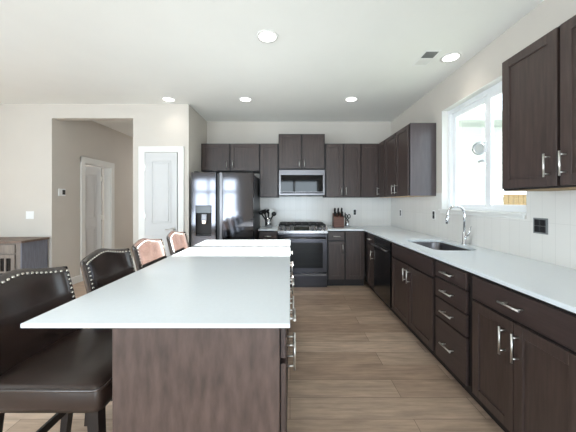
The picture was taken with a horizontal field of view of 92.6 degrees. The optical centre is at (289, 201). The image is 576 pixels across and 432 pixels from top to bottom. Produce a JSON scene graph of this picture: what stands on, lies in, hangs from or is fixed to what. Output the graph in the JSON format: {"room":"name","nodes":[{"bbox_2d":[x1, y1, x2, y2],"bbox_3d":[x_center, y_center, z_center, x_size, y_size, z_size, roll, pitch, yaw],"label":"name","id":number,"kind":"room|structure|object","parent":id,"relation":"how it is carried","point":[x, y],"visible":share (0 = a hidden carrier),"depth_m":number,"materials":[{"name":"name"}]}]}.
{"room":"kitchen","nodes":[
{"label":"kitchen","id":0,"kind":"room"},
{"bbox_2d":[0,104,180,271],"bbox_3d":[-3.565,-0.055,4.160,3.870,2.810,0.120,0,0,0],"label":"wall","id":1,"kind":"structure","parent":0,"point":[29,133],"depth_m":4.10,"materials":[{"name":"paint"}]},
{"bbox_2d":[26,211,33,218],"bbox_3d":[-3.875,0.195,4.095,0.118,0.115,0.010,0,0,0],"label":"light switch","id":2,"kind":"object","parent":1,"relation":"attached to","point":[29,214],"visible":1,"depth_m":4.09,"materials":[{"name":"white plastic"}]},
{"bbox_2d":[144,153,177,256],"bbox_3d":[-1.919,0.304,4.057,0.491,2.072,0.082,0,0,0],"label":"door","id":3,"kind":"structure","parent":1,"relation":"in","point":[161,169],"depth_m":4.07,"materials":[{"name":"white paint"}]},
{"bbox_2d":[138,146,183,239],"bbox_3d":[-1.913,0.262,4.089,0.674,2.177,0.022,0,0,0],"label":"trim","id":4,"kind":"structure","parent":1,"relation":"attached to","point":[141,149],"depth_m":4.08,"materials":[{"name":"white paint"}]},
{"bbox_2d":[86,165,103,247],"bbox_3d":[-5.135,-0.055,6.650,2.930,2.810,0.100,0,0,0],"label":"wall","id":5,"kind":"structure","parent":0,"point":[86,165],"depth_m":6.60,"materials":[{"name":"paint"}]},
{"bbox_2d":[59,121,132,277],"bbox_3d":[-3.610,-0.055,6.610,0.120,2.810,4.780,0,0,0],"label":"wall","id":6,"kind":"structure","parent":0,"point":[89,139],"depth_m":4.68,"materials":[{"name":"paint"}]},
{"bbox_2d":[58,189,65,195],"bbox_3d":[-3.538,-0.150,4.268,0.023,0.110,0.125,0,0,0],"label":"thermostat","id":7,"kind":"object","parent":6,"relation":"attached to","point":[61,192],"visible":1,"depth_m":4.26,"materials":[{"name":"white plastic"}]},
{"bbox_2d":[86,167,102,255],"bbox_3d":[-4.035,0.325,5.404,0.730,2.030,0.043,0,0,0],"label":"door","id":8,"kind":"structure","parent":6,"relation":"in","point":[94,217],"depth_m":5.39,"materials":[{"name":"white paint"}]},
{"bbox_2d":[80,156,114,281],"bbox_3d":[-3.599,0.287,5.095,0.142,2.125,0.880,0,0,0],"label":"trim","id":9,"kind":"structure","parent":6,"relation":"attached to","point":[109,168],"depth_m":5.43,"materials":[{"name":"white paint"}]},
{"bbox_2d":[71,257,132,284],"bbox_3d":[-3.543,1.290,6.550,0.014,0.120,4.900,0,0,0],"label":"baseboard","id":10,"kind":"structure","parent":6,"relation":"attached to","point":[76,279],"depth_m":4.55,"materials":[{"name":"white paint"}]},
{"bbox_2d":[181,104,206,246],"bbox_3d":[-1.570,-0.055,4.550,0.120,2.810,0.900,0,0,0],"label":"wall","id":11,"kind":"structure","parent":0,"point":[193,125],"depth_m":4.13,"materials":[{"name":"paint"}]},
{"bbox_2d":[3,280,503,431],"bbox_3d":[-2.505,1.390,2.475,8.990,0.080,13.450,0,0,0],"label":"floor","id":12,"kind":"structure","parent":0,"point":[359,368],"depth_m":2.09,"materials":[{"name":"brown wood"}]},
{"bbox_2d":[0,237,49,274],"bbox_3d":[-4.293,0.934,3.849,1.475,0.832,0.442,0,0,0],"label":"sideboard","id":13,"kind":"object","parent":12,"relation":"on","point":[15,252],"visible":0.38,"depth_m":3.73,"materials":[{"name":"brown wood"}]},
{"bbox_2d":[0,266,111,431],"bbox_3d":[-1.009,0.834,1.285,0.597,1.033,0.509,0,0,0],"label":"counter stool","id":14,"kind":"object","parent":12,"relation":"on","point":[64,372],"visible":0.75,"depth_m":1.18,"materials":[{"name":"brown leather"}]},
{"bbox_2d":[80,248,134,425],"bbox_3d":[-1.009,0.834,1.870,0.597,1.033,0.509,0,0,0],"label":"counter stool","id":15,"kind":"object","parent":12,"relation":"on","point":[101,267],"visible":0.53,"depth_m":1.82,"materials":[{"name":"brown leather"}]},
{"bbox_2d":[132,238,166,270],"bbox_3d":[-1.009,0.834,2.410,0.597,1.033,0.509,0,0,0],"label":"counter stool","id":16,"kind":"object","parent":12,"relation":"on","point":[146,252],"visible":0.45,"depth_m":2.38,"materials":[{"name":"pink fabric"}]},
{"bbox_2d":[166,231,189,255],"bbox_3d":[-1.009,0.834,3.028,0.597,1.033,0.509,0,0,-2],"label":"counter stool","id":17,"kind":"object","parent":12,"relation":"on","point":[177,242],"visible":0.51,"depth_m":2.99,"materials":[{"name":"pink fabric"}]},
{"bbox_2d":[112,308,295,431],"bbox_3d":[-0.312,0.899,1.273,0.677,0.901,0.536,0,0,0],"label":"base cabinet","id":18,"kind":"object","parent":12,"relation":"on","point":[283,331],"depth_m":1.01,"materials":[{"name":"brown wood"}]},
{"bbox_2d":[191,171,259,246],"bbox_3d":[-0.990,0.450,4.484,0.910,1.800,0.932,0,0,0],"label":"refrigerator","id":19,"kind":"object","parent":12,"relation":"on","point":[224,205],"visible":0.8,"depth_m":4.03,"materials":[{"name":"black metal"}]},
{"bbox_2d":[259,231,277,239],"bbox_3d":[-0.348,0.907,4.653,0.302,0.885,0.690,0,0,0],"label":"base cabinet","id":20,"kind":"object","parent":12,"relation":"on","point":[263,235],"visible":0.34,"depth_m":4.35,"materials":[{"name":"brown wood"}]},
{"bbox_2d":[258,226,277,230],"bbox_3d":[-0.349,0.444,4.668,0.311,0.023,0.650,0,0,0],"label":"countertop","id":21,"kind":"structure","parent":20,"relation":"on","point":[262,228],"depth_m":4.48,"materials":[{"name":"white stone"}]},
{"bbox_2d":[265,217,270,226],"bbox_3d":[-0.375,0.349,4.740,0.110,0.165,0.110,0,0,0],"label":"utensil crock","id":22,"kind":"object","parent":21,"relation":"on","point":[267,220],"visible":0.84,"depth_m":4.69,"materials":[{"name":"metal"}]},
{"bbox_2d":[287,278,293,402],"bbox_3d":[-0.301,0.902,1.802,0.656,0.896,0.513,0,0,0],"label":"base cabinet","id":23,"kind":"object","parent":12,"relation":"on","point":[292,279],"visible":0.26,"depth_m":1.74,"materials":[{"name":"brown wood"}]},
{"bbox_2d":[20,240,289,327],"bbox_3d":[-0.479,0.440,2.058,0.958,0.016,2.164,0,0,0],"label":"countertop","id":24,"kind":"structure","parent":23,"relation":"on","point":[208,283],"depth_m":1.28,"materials":[{"name":"white stone"}]},
{"bbox_2d":[290,251,292,276],"bbox_3d":[-0.301,0.902,2.836,0.656,0.896,0.513,0,0,0],"label":"base cabinet","id":25,"kind":"object","parent":12,"relation":"on","point":[290,251],"visible":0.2,"depth_m":2.80,"materials":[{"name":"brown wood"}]},
{"bbox_2d":[278,222,327,286],"bbox_3d":[0.199,0.854,4.617,0.786,0.992,0.747,0,0,0],"label":"gas range","id":26,"kind":"object","parent":12,"relation":"on","point":[308,240],"visible":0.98,"depth_m":4.31,"materials":[{"name":"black metal"}]},
{"bbox_2d":[278,225,324,225],"bbox_3d":[0.199,0.407,4.691,0.786,0.035,0.587,0,0,0],"label":"cooktop","id":27,"kind":"object","parent":26,"relation":"in","point":[278,225],"depth_m":4.56,"materials":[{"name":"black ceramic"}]},
{"bbox_2d":[327,231,344,285],"bbox_3d":[0.733,0.907,4.653,0.276,0.885,0.690,0,0,0],"label":"base cabinet","id":28,"kind":"object","parent":12,"relation":"on","point":[335,239],"visible":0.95,"depth_m":4.36,"materials":[{"name":"brown wood"}]},
{"bbox_2d":[327,226,575,313],"bbox_3d":[1.212,0.444,2.796,1.243,0.023,4.393,0,0,0],"label":"countertop","id":29,"kind":"structure","parent":28,"relation":"on","point":[553,284],"depth_m":1.84,"materials":[{"name":"white stone"}]},
{"bbox_2d":[332,213,343,227],"bbox_3d":[0.825,0.310,4.725,0.176,0.243,0.170,0,0,0],"label":"knife block","id":30,"kind":"object","parent":29,"relation":"on","point":[337,221],"visible":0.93,"depth_m":4.64,"materials":[{"name":"brown wood"}]},
{"bbox_2d":[413,242,470,250],"bbox_3d":[1.505,0.549,2.800,0.414,0.185,0.724,0,0,0],"label":"sink","id":31,"kind":"object","parent":29,"relation":"in","point":[433,245],"visible":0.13,"depth_m":3.09,"materials":[{"name":"silver metal"}]},
{"bbox_2d":[445,205,471,244],"bbox_3d":[1.687,0.230,2.762,0.226,0.404,0.093,0,0,0],"label":"faucet","id":32,"kind":"object","parent":29,"relation":"on","point":[465,236],"visible":1,"depth_m":2.77,"materials":[{"name":"silver metal"}]},
{"bbox_2d":[344,231,364,285],"bbox_3d":[1.031,0.907,4.674,0.312,0.885,0.648,0,0,0],"label":"base cabinet","id":33,"kind":"object","parent":12,"relation":"on","point":[354,240],"visible":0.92,"depth_m":4.36,"materials":[{"name":"brown wood"}]},
{"bbox_2d":[365,231,380,298],"bbox_3d":[1.483,0.907,4.082,0.710,0.885,0.533,0,0,0],"label":"base cabinet","id":34,"kind":"object","parent":12,"relation":"on","point":[369,238],"visible":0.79,"depth_m":4.08,"materials":[{"name":"brown wood"}]},
{"bbox_2d":[371,236,398,317],"bbox_3d":[1.470,0.910,3.497,0.721,0.880,0.629,0,0,0],"label":"dishwasher","id":35,"kind":"object","parent":12,"relation":"on","point":[383,256],"visible":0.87,"depth_m":3.42,"materials":[{"name":"black metal"}]},
{"bbox_2d":[392,242,444,366],"bbox_3d":[1.483,0.907,2.712,0.710,0.885,0.931,0,0,0],"label":"base cabinet","id":36,"kind":"object","parent":12,"relation":"on","point":[413,272],"visible":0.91,"depth_m":2.56,"materials":[{"name":"brown wood"}]},
{"bbox_2d":[436,259,482,407],"bbox_3d":[1.483,0.907,2.022,0.710,0.885,0.441,0,0,0],"label":"base cabinet","id":37,"kind":"object","parent":12,"relation":"on","point":[453,284],"visible":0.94,"depth_m":1.96,"materials":[{"name":"brown wood"}]},
{"bbox_2d":[472,273,575,431],"bbox_3d":[1.483,0.907,1.442,0.710,0.885,0.711,0,0,0],"label":"base cabinet","id":38,"kind":"object","parent":12,"relation":"on","point":[524,345],"visible":0.99,"depth_m":1.39,"materials":[{"name":"brown wood"}]},
{"bbox_2d":[0,0,543,136],"bbox_3d":[-2.505,-1.510,2.475,8.990,0.100,13.450,0,0,0],"label":"ceiling","id":39,"kind":"structure","parent":0,"point":[205,55],"depth_m":2.69,"materials":[{"name":"paint"}]},
{"bbox_2d":[161,97,175,101],"bbox_3d":[-1.720,-1.455,3.900,0.190,0.008,0.190,0,0,0],"label":"recessed light","id":40,"kind":"object","parent":39,"relation":"in","point":[168,99],"visible":1,"depth_m":3.90,"materials":[{"name":"white paint"}]},
{"bbox_2d":[239,97,251,101],"bbox_3d":[-0.630,-1.455,3.900,0.190,0.008,0.190,0,0,0],"label":"recessed light","id":41,"kind":"object","parent":39,"relation":"in","point":[244,99],"visible":1,"depth_m":3.90,"materials":[{"name":"white paint"}]},
{"bbox_2d":[256,29,277,42],"bbox_3d":[-0.200,-1.455,2.420,0.190,0.008,0.190,0,0,0],"label":"recessed light","id":42,"kind":"object","parent":39,"relation":"in","point":[266,36],"visible":1,"depth_m":2.41,"materials":[{"name":"white paint"}]},
{"bbox_2d":[345,97,357,101],"bbox_3d":[0.870,-1.455,3.900,0.190,0.008,0.190,0,0,0],"label":"recessed light","id":43,"kind":"object","parent":39,"relation":"in","point":[348,99],"visible":1,"depth_m":3.90,"materials":[{"name":"white paint"}]},
{"bbox_2d":[412,50,441,65],"bbox_3d":[1.380,-1.455,2.795,0.160,0.008,0.310,0,0,0],"label":"ceiling vent","id":44,"kind":"object","parent":39,"relation":"in","point":[427,56],"visible":1,"depth_m":2.77,"materials":[{"name":"white plastic"}]},
{"bbox_2d":[421,52,437,57],"bbox_3d":[1.380,-1.453,2.717,0.120,0.002,0.115,0,0,0],"label":"grille","id":45,"kind":"object","parent":44,"relation":"attached to","point":[425,54],"depth_m":2.71,"materials":[{"name":"grey metal"}]},
{"bbox_2d":[440,52,461,61],"bbox_3d":[1.620,-1.455,2.770,0.190,0.008,0.190,0,0,0],"label":"recessed light","id":46,"kind":"object","parent":39,"relation":"in","point":[453,56],"visible":1,"depth_m":2.76,"materials":[{"name":"white paint"}]},
{"bbox_2d":[207,122,390,195],"bbox_3d":[0.105,-0.055,5.075,3.470,2.810,0.150,0,0,0],"label":"wall","id":47,"kind":"structure","parent":0,"point":[217,132],"depth_m":5.00,"materials":[{"name":"paint"}]},
{"bbox_2d":[201,144,259,172],"bbox_3d":[-1.014,-0.756,4.803,0.986,0.472,0.390,0,0,0],"label":"upper cabinet","id":48,"kind":"object","parent":47,"relation":"attached to","point":[219,158],"visible":0.97,"depth_m":4.66,"materials":[{"name":"brown wood"}]},
{"bbox_2d":[260,144,278,197],"bbox_3d":[-0.357,-0.536,4.824,0.320,0.912,0.348,0,0,0],"label":"upper cabinet","id":49,"kind":"object","parent":47,"relation":"attached to","point":[269,153],"visible":0.98,"depth_m":4.66,"materials":[{"name":"brown wood"}]},
{"bbox_2d":[279,134,324,169],"bbox_3d":[0.199,-0.855,4.803,0.784,0.600,0.390,0,0,0],"label":"upper cabinet","id":50,"kind":"object","parent":47,"relation":"attached to","point":[296,151],"visible":0.98,"depth_m":4.66,"materials":[{"name":"brown wood"}]},
{"bbox_2d":[279,170,324,195],"bbox_3d":[0.199,-0.324,4.776,0.770,0.443,0.429,0,0,0],"label":"microwave","id":51,"kind":"object","parent":50,"relation":"attached to","point":[291,182],"visible":1,"depth_m":4.61,"materials":[{"name":"silver metal"}]},
{"bbox_2d":[260,196,390,226],"bbox_3d":[0.637,0.170,4.997,2.394,0.560,0.006,0,0,0],"label":"tiled wall","id":52,"kind":"structure","parent":47,"relation":"attached to","point":[376,211],"depth_m":5.00,"materials":[{"name":"white tile"}]},
{"bbox_2d":[323,144,360,197],"bbox_3d":[0.897,-0.536,4.803,0.604,0.912,0.390,0,0,0],"label":"upper cabinet","id":53,"kind":"object","parent":47,"relation":"attached to","point":[342,161],"visible":0.98,"depth_m":4.66,"materials":[{"name":"brown wood"}]},
{"bbox_2d":[357,144,378,197],"bbox_3d":[1.355,-0.536,4.824,0.305,0.912,0.348,0,0,0],"label":"upper cabinet","id":54,"kind":"object","parent":47,"relation":"attached to","point":[369,152],"visible":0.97,"depth_m":4.66,"materials":[{"name":"brown wood"}]},
{"bbox_2d":[391,0,575,218],"bbox_3d":[1.915,-0.055,0.450,0.150,2.810,9.400,0,0,0],"label":"wall","id":55,"kind":"structure","parent":0,"point":[485,66],"depth_m":2.64,"materials":[{"name":"paint"}]},
{"bbox_2d":[377,140,385,196],"bbox_3d":[1.643,-0.536,4.487,0.390,0.912,0.343,0,0,0],"label":"upper cabinet","id":56,"kind":"object","parent":55,"relation":"attached to","point":[381,188],"visible":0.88,"depth_m":4.46,"materials":[{"name":"brown wood"}]},
{"bbox_2d":[379,123,435,197],"bbox_3d":[1.643,-0.535,4.056,0.390,0.918,1.208,0,0,0],"label":"upper cabinet","id":57,"kind":"object","parent":55,"relation":"attached to","point":[410,152],"visible":1,"depth_m":3.45,"materials":[{"name":"brown wood"}]},
{"bbox_2d":[438,209,526,218],"bbox_3d":[1.861,0.110,2.752,0.102,0.050,1.225,0,0,0],"label":"trim","id":58,"kind":"structure","parent":55,"relation":"attached to","point":[516,215],"depth_m":2.50,"materials":[{"name":"white paint"}]},
{"bbox_2d":[391,190,575,268],"bbox_3d":[1.837,0.170,2.797,0.006,0.560,4.394,0,0,0],"label":"tiled wall","id":59,"kind":"structure","parent":55,"relation":"attached to","point":[513,236],"depth_m":2.26,"materials":[{"name":"white tile"}]},
{"bbox_2d":[533,218,547,234],"bbox_3d":[1.829,0.175,2.010,0.010,0.115,0.118,0,0,0],"label":"outlet","id":60,"kind":"object","parent":59,"relation":"attached to","point":[540,225],"visible":1,"depth_m":2.00,"materials":[{"name":"black plastic"}]},
{"bbox_2d":[534,219,539,231],"bbox_3d":[1.826,0.175,2.033,0.004,0.093,0.044,0,0,0],"label":"receptacle","id":61,"kind":"object","parent":60,"relation":"attached to","point":[536,221],"depth_m":2.03,"materials":[{"name":"black plastic"}]},
{"bbox_2d":[540,220,545,232],"bbox_3d":[1.826,0.175,1.987,0.004,0.093,0.044,0,0,0],"label":"receptacle","id":62,"kind":"object","parent":60,"relation":"attached to","point":[542,222],"depth_m":1.98,"materials":[{"name":"black plastic"}]},
{"bbox_2d":[442,75,526,212],"bbox_3d":[1.874,-0.507,2.730,0.072,1.185,1.200,0,0,0],"label":"trim","id":63,"kind":"structure","parent":55,"relation":"attached to","point":[499,79],"depth_m":3.32,"materials":[{"name":"white paint"}]},
{"bbox_2d":[448,81,525,211],"bbox_3d":[1.933,-0.507,2.730,0.074,1.185,1.200,0,0,0],"label":"window","id":64,"kind":"structure","parent":55,"relation":"in","point":[486,97],"depth_m":2.77,"materials":[{"name":"white plastic"}]},
{"bbox_2d":[502,15,575,190],"bbox_3d":[1.643,-0.532,1.522,0.390,0.912,0.845,0,0,0],"label":"upper cabinet","id":65,"kind":"object","parent":55,"relation":"attached to","point":[539,81],"visible":1,"depth_m":1.65,"materials":[{"name":"brown wood"}]},
{"label":"outside","id":66,"kind":"structure","parent":0,"visible":0},
{"bbox_3d":[15.995,1.625,11.000,28.010,0.150,38.000,0,0,0],"label":"ground","id":67,"kind":"structure","parent":66,"visible":0},
{"bbox_2d":[458,127,502,209],"bbox_3d":[3.360,-0.100,6.025,2.520,3.300,0.150,0,0,0],"label":"wall","id":68,"kind":"structure","parent":67,"relation":"on","point":[471,178],"depth_m":5.96,"materials":[{"name":"white paint"}]},
{"bbox_2d":[472,142,483,154],"bbox_3d":[4.080,-1.150,5.933,0.270,0.270,0.055,0,0,0],"label":"air vent","id":69,"kind":"object","parent":68,"relation":"in","point":[478,148],"visible":0.83,"depth_m":5.91,"materials":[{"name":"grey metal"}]},
{"bbox_2d":[458,109,501,126],"bbox_3d":[3.525,-2.340,7.205,2.850,1.420,3.490,0,0,0],"label":"eave","id":70,"kind":"object","parent":68,"relation":"attached to","point":[476,117],"visible":0.09,"depth_m":5.50,"materials":[{"name":"paint"}]},
{"bbox_2d":[478,159,484,167],"bbox_3d":[4.100,-0.820,5.867,0.150,0.180,0.165,0,0,0],"label":"outdoor lantern","id":71,"kind":"object","parent":68,"relation":"attached to","point":[482,162],"visible":0.86,"depth_m":5.82,"materials":[{"name":"grey metal"}]},
{"bbox_2d":[503,194,525,204],"bbox_3d":[7.900,0.650,8.940,5.800,1.800,0.080,0,0,0],"label":"fence","id":72,"kind":"object","parent":67,"relation":"on","point":[508,199],"visible":0.08,"depth_m":8.90,"materials":[{"name":"brown wood"}]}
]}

